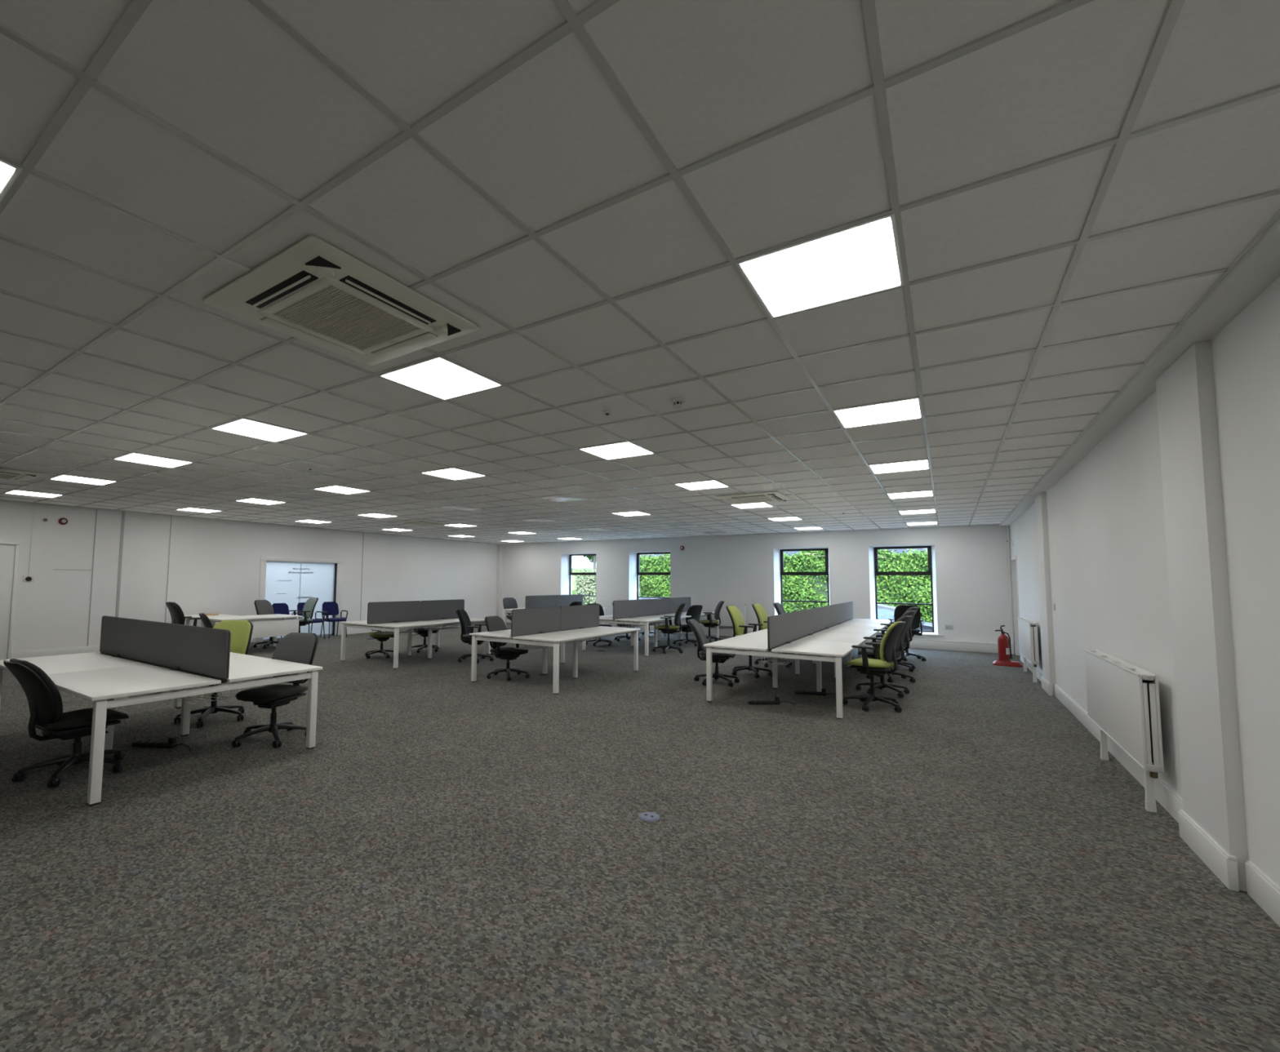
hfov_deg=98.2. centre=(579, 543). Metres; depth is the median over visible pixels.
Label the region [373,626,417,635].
cable tray
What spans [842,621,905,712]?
office chair
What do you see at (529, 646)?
cable tray
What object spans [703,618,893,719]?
desk
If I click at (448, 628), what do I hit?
cable tray
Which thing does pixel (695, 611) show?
office chair
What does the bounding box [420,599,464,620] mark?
screen
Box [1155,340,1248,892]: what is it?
pillar
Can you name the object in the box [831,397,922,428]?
recessed light
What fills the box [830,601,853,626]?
screen
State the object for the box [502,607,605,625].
desk
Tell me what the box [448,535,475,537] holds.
recessed light
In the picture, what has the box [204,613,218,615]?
pencil box
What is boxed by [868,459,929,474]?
recessed light
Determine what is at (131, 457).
recessed light
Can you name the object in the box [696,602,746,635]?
radiator
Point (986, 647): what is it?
baseboard
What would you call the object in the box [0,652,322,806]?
desk
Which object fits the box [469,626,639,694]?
desk
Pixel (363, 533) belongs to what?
trim
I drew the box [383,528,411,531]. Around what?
recessed light
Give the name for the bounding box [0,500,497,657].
wall
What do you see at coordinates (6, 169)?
diffuser
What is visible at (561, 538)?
recessed light
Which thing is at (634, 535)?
recessed light
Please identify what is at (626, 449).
recessed light
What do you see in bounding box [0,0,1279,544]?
ceiling
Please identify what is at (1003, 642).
fire extinguisher
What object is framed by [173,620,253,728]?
office chair
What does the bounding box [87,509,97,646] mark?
trim
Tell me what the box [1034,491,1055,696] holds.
pillar
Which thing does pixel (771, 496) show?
air conditioner
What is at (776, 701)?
power strip
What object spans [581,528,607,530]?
recessed light
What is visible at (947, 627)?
wall socket
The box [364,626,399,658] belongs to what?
office chair
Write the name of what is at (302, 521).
recessed light
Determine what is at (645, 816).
floor outlet
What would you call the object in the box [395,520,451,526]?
air conditioner
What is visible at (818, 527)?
recessed light
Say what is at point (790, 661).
cable tray
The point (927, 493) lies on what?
recessed light
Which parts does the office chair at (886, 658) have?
armrest, seat, armrest, backrest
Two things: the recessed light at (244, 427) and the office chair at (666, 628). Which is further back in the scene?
the office chair at (666, 628)
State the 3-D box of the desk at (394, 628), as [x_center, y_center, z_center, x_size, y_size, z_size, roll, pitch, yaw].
[-3.185,1.898,11.001,1.660,0.730,2.440,-2,-5,33]
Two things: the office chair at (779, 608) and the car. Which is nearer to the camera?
the office chair at (779, 608)
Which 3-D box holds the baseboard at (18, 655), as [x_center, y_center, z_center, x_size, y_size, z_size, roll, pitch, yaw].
[-8.451,2.228,12.490,0.018,0.190,19.440,-2,-5,33]
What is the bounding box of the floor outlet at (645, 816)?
[638,812,659,822]
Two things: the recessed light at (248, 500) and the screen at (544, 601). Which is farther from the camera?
the screen at (544, 601)
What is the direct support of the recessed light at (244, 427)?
in the ceiling
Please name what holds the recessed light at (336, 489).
in the ceiling
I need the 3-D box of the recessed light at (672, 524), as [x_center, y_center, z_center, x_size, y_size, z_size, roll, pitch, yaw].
[2.368,-0.455,13.053,0.588,0.012,0.588,-2,-5,33]
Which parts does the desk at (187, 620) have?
leg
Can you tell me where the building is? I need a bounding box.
[640,548,927,560]
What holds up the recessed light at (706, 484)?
in the ceiling
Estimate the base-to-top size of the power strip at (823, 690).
0.092 m
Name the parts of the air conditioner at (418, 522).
intake frame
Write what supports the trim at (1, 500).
attached to the ceiling
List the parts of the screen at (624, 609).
mounting rail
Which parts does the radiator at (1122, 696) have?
leg, panel, panel, leg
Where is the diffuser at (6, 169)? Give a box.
[0,161,14,192]
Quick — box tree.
[582,555,595,569]
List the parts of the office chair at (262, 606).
backrest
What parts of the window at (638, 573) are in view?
sash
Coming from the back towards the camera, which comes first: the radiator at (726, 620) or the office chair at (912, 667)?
the radiator at (726, 620)
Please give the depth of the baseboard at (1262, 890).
3.15 m
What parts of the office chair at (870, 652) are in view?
armrest, seat, backrest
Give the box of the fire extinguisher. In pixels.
[995,625,1012,660]
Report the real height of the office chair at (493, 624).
0.955 m
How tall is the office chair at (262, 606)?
1.055 m
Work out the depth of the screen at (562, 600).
16.77 m
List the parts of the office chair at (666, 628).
armrest, seat, backrest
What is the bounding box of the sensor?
[41,518,48,522]
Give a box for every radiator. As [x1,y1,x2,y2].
[600,600,620,626]
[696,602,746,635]
[1017,617,1039,682]
[1084,648,1164,813]
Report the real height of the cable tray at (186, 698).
0.166 m
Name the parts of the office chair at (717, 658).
backrest, seat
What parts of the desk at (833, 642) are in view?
leg, rail, leg, leg, leg, leg, leg, leg, leg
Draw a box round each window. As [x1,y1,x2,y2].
[256,556,342,642]
[568,554,595,596]
[636,552,673,622]
[780,548,829,606]
[874,546,942,636]
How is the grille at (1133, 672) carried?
attached to the radiator at (1122, 696)
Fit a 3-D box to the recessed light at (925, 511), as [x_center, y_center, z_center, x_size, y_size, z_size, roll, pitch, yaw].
[6.370,-0.602,10.406,0.588,0.012,0.588,-2,-5,33]
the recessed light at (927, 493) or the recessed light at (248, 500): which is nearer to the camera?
the recessed light at (927, 493)
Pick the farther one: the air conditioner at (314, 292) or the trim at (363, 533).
the trim at (363, 533)
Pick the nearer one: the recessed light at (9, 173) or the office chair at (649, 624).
the recessed light at (9, 173)
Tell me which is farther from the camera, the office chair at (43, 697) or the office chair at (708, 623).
the office chair at (708, 623)
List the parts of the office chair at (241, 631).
backrest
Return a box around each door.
[0,542,19,659]
[1010,555,1020,655]
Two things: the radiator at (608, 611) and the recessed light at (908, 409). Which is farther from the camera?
the radiator at (608, 611)
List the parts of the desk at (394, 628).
leg, rail, leg, leg, leg, leg, rail, leg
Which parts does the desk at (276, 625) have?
frame, leg, modesty panel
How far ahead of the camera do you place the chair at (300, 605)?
14.19 m
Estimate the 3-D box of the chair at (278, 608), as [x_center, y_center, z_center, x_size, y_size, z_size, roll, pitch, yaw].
[-7.280,1.944,13.630,0.556,0.932,0.562,-2,-4,29]
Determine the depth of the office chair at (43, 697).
4.14 m
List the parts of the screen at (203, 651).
mounting rail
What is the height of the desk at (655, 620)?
0.730 m
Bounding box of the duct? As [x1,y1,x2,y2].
[1006,525,1014,644]
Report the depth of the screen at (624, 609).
12.82 m
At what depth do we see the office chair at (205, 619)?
9.82 m
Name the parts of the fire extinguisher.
handle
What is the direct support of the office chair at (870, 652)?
on the floor
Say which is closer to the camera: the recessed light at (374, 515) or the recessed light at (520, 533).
the recessed light at (374, 515)
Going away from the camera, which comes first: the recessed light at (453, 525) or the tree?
the recessed light at (453, 525)
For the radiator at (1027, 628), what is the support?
on the floor
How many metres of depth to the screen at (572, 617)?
9.44 m
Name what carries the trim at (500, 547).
attached to the wall at (215, 565)
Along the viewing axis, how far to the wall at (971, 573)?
15.24 m
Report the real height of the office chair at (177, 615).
1.075 m
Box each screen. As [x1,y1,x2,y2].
[99,615,231,683]
[367,600,420,624]
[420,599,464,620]
[511,606,560,636]
[524,595,556,608]
[555,594,582,606]
[560,604,599,631]
[613,598,669,620]
[669,596,690,613]
[767,605,831,651]
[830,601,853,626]
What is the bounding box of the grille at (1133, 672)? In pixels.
[1087,649,1154,680]
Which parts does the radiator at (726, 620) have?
panel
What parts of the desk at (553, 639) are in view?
leg, rail, leg, leg, leg, leg, rail, leg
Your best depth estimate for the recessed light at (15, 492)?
9.02 m
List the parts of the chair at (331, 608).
armrest, backrest, seat, frame, armrest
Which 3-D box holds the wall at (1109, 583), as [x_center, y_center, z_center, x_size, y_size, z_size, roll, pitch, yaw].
[4.500,0.397,4.323,0.250,2.943,19.940,-2,-5,33]
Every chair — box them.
[3,658,128,787]
[165,601,200,626]
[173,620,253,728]
[199,613,213,628]
[231,632,318,748]
[253,600,279,648]
[269,603,301,640]
[288,597,318,632]
[297,602,325,639]
[320,601,347,638]
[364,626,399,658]
[411,627,439,653]
[455,608,493,663]
[484,616,529,681]
[502,597,517,629]
[569,601,582,605]
[586,603,612,646]
[612,602,640,641]
[638,623,653,636]
[652,603,685,653]
[672,604,702,646]
[687,618,739,687]
[696,600,724,643]
[726,605,772,678]
[751,603,792,668]
[773,602,799,654]
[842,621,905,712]
[855,615,911,697]
[866,610,915,683]
[875,607,918,671]
[888,604,926,661]
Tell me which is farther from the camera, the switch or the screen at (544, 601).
the screen at (544, 601)
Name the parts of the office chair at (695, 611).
seat, backrest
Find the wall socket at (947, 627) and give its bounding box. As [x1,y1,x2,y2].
[945,625,953,629]
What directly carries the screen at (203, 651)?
attached to the desk at (104, 680)
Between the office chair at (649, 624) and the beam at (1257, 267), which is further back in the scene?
the office chair at (649, 624)
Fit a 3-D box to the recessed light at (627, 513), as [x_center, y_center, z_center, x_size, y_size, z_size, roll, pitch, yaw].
[1.043,-0.600,11.058,0.588,0.012,0.588,-2,-5,33]
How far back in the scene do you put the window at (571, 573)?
19.34 m
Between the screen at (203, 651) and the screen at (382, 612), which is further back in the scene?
the screen at (382, 612)
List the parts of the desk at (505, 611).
leg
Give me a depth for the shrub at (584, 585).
25.35 m
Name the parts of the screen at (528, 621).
mounting rail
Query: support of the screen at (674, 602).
attached to the desk at (655, 620)
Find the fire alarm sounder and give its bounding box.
[57,517,67,524]
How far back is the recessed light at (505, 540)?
19.08 m
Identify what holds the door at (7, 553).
in the wall at (215, 565)
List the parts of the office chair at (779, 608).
backrest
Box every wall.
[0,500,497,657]
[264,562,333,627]
[502,524,1014,652]
[1008,276,1279,887]
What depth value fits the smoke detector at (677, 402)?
4.09 m
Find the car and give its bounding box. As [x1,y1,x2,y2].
[877,604,932,632]
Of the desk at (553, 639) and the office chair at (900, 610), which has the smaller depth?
the desk at (553, 639)
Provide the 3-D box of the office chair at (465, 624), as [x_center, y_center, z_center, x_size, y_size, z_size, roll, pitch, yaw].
[-2.002,1.752,10.590,0.734,0.985,0.678,0,-4,6]
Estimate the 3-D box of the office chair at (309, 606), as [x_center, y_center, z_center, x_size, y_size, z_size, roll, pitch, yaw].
[-6.689,1.845,13.260,0.667,1.085,0.710,-3,-5,38]
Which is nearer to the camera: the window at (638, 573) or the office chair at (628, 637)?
the office chair at (628, 637)
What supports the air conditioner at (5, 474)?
attached to the ceiling
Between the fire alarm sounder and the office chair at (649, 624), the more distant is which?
the office chair at (649, 624)
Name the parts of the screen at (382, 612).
mounting rail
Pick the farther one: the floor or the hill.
the hill
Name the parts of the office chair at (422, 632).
seat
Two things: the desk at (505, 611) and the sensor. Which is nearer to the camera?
the sensor
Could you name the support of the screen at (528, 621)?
attached to the desk at (553, 639)
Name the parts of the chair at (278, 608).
backrest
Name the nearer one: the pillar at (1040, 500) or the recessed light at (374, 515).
the pillar at (1040, 500)
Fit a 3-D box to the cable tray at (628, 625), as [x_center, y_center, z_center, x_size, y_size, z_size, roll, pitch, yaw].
[1.139,1.786,12.431,0.325,0.166,0.986,-2,-5,33]
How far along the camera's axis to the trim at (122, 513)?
11.23 m
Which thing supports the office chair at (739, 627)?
on the floor
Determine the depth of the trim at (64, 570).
10.69 m
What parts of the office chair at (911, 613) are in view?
seat, backrest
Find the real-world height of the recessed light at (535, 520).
0.012 m
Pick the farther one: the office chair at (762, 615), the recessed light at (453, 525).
the recessed light at (453, 525)
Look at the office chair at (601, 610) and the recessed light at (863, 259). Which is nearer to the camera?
the recessed light at (863, 259)
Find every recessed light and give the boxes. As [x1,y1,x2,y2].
[0,159,22,202]
[5,489,62,497]
[49,475,116,485]
[112,453,192,467]
[175,507,220,512]
[210,417,308,442]
[235,497,285,505]
[294,520,330,523]
[313,485,368,494]
[359,513,397,518]
[377,356,503,399]
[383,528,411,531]
[420,467,484,479]
[435,505,480,511]
[444,524,477,527]
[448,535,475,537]
[505,540,524,542]
[508,532,536,534]
[520,518,553,522]
[537,494,586,502]
[560,537,582,539]
[577,441,655,459]
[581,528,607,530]
[613,511,651,516]
[624,534,647,537]
[663,523,695,526]
[674,480,728,490]
[730,502,773,508]
[735,213,904,319]
[768,516,802,520]
[794,526,822,529]
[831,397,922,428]
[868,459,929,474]
[887,490,933,498]
[897,509,936,514]
[906,521,937,525]
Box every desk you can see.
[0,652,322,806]
[184,613,239,626]
[200,613,302,647]
[339,617,490,669]
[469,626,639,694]
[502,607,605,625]
[582,611,719,657]
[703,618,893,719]
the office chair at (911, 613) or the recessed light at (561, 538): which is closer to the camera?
the office chair at (911, 613)
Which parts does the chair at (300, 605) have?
backrest, seat, armrest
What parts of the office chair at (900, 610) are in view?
seat, armrest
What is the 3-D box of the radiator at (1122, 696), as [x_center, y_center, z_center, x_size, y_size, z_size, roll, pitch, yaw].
[4.335,1.407,4.441,0.100,0.942,1.803,-2,-5,33]
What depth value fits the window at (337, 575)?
14.75 m
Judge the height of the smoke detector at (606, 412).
0.030 m
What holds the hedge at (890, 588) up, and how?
on the ground
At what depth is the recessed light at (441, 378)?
3.71 m
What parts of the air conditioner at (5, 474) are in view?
intake frame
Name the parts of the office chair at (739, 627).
backrest, armrest, armrest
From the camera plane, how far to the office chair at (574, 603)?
14.41 m
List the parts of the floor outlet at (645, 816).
lid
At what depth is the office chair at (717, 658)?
8.40 m
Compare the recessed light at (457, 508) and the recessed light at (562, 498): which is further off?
the recessed light at (457, 508)
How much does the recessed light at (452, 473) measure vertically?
0.012 m
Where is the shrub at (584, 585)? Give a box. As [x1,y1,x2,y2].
[573,568,595,604]
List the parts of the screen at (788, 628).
mounting rail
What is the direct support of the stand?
on the floor
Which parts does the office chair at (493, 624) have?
backrest, armrest, seat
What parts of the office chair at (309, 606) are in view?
armrest, seat, backrest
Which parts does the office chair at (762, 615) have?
backrest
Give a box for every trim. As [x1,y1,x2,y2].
[0,500,999,544]
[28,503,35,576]
[64,569,92,570]
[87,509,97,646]
[115,511,124,617]
[164,515,172,622]
[360,533,364,621]
[496,544,502,617]
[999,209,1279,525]
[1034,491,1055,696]
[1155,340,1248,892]
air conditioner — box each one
[0,468,45,481]
[203,235,479,365]
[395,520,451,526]
[715,491,791,504]
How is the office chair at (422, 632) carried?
on the floor
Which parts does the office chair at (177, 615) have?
backrest, armrest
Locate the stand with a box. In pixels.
[992,659,1022,666]
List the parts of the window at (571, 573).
sash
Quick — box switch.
[22,576,34,582]
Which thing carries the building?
on the ground
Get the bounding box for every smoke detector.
[602,409,612,415]
[670,397,685,408]
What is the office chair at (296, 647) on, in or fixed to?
on the floor
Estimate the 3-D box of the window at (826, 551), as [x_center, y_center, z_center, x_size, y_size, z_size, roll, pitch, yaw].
[6.057,1.209,14.974,1.610,2.161,0.530,-2,-5,33]
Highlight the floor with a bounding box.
[0,622,1279,1051]
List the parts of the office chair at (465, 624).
backrest, seat, armrest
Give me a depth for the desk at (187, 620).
11.90 m
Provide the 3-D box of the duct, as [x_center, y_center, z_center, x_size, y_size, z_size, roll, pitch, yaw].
[9.639,0.911,12.346,0.060,2.643,0.060,-2,-5,33]
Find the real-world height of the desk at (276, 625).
0.730 m
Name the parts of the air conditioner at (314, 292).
intake frame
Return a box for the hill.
[571,568,595,595]
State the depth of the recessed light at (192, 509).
11.02 m
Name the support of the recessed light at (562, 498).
in the ceiling
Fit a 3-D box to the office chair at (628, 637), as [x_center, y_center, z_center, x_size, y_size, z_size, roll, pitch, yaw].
[1.206,2.036,14.418,0.678,0.985,0.681,-2,-5,33]
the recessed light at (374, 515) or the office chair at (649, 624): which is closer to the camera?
the recessed light at (374, 515)
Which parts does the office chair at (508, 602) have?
backrest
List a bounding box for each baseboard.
[10,617,484,658]
[499,616,1014,654]
[1019,653,1279,926]
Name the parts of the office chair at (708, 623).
seat, armrest, backrest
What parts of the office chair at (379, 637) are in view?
seat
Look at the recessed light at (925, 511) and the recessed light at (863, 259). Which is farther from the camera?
the recessed light at (925, 511)
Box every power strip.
[131,737,191,750]
[747,696,795,704]
[795,688,835,695]
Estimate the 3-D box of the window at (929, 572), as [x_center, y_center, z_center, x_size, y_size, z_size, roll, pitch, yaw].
[8.012,1.137,13.681,1.610,2.161,0.530,-2,-5,33]
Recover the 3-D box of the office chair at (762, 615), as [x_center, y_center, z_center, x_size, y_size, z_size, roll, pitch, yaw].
[3.599,1.702,10.317,0.692,1.135,0.672,-2,-5,35]
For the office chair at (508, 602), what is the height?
1.025 m
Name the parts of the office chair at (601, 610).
backrest, seat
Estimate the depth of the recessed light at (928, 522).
12.38 m
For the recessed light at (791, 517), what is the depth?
11.66 m
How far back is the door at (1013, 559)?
12.11 m
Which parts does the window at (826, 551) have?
sash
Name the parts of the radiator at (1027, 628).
panel, leg, panel, leg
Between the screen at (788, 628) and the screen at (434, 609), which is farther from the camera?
the screen at (434, 609)
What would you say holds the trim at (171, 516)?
attached to the wall at (215, 565)
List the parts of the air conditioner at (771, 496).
intake frame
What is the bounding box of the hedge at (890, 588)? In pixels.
[639,548,932,622]
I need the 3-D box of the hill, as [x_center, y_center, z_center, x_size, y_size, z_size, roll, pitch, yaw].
[-10.678,4.269,59.258,36.800,3.600,36.000,-2,-5,33]
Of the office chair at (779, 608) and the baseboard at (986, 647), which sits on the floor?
the office chair at (779, 608)
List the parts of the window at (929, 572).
sash, sill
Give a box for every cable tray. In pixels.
[168,682,231,704]
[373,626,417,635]
[426,625,458,630]
[514,639,559,649]
[618,621,644,627]
[761,650,800,664]
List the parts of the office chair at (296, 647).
seat, backrest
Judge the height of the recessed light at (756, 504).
0.012 m
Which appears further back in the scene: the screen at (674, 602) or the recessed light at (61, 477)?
the screen at (674, 602)
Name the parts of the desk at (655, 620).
leg, rail, leg, leg, leg, leg, rail, leg, leg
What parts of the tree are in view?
crown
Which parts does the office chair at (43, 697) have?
backrest, seat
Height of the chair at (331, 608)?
0.932 m
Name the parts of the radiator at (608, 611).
panel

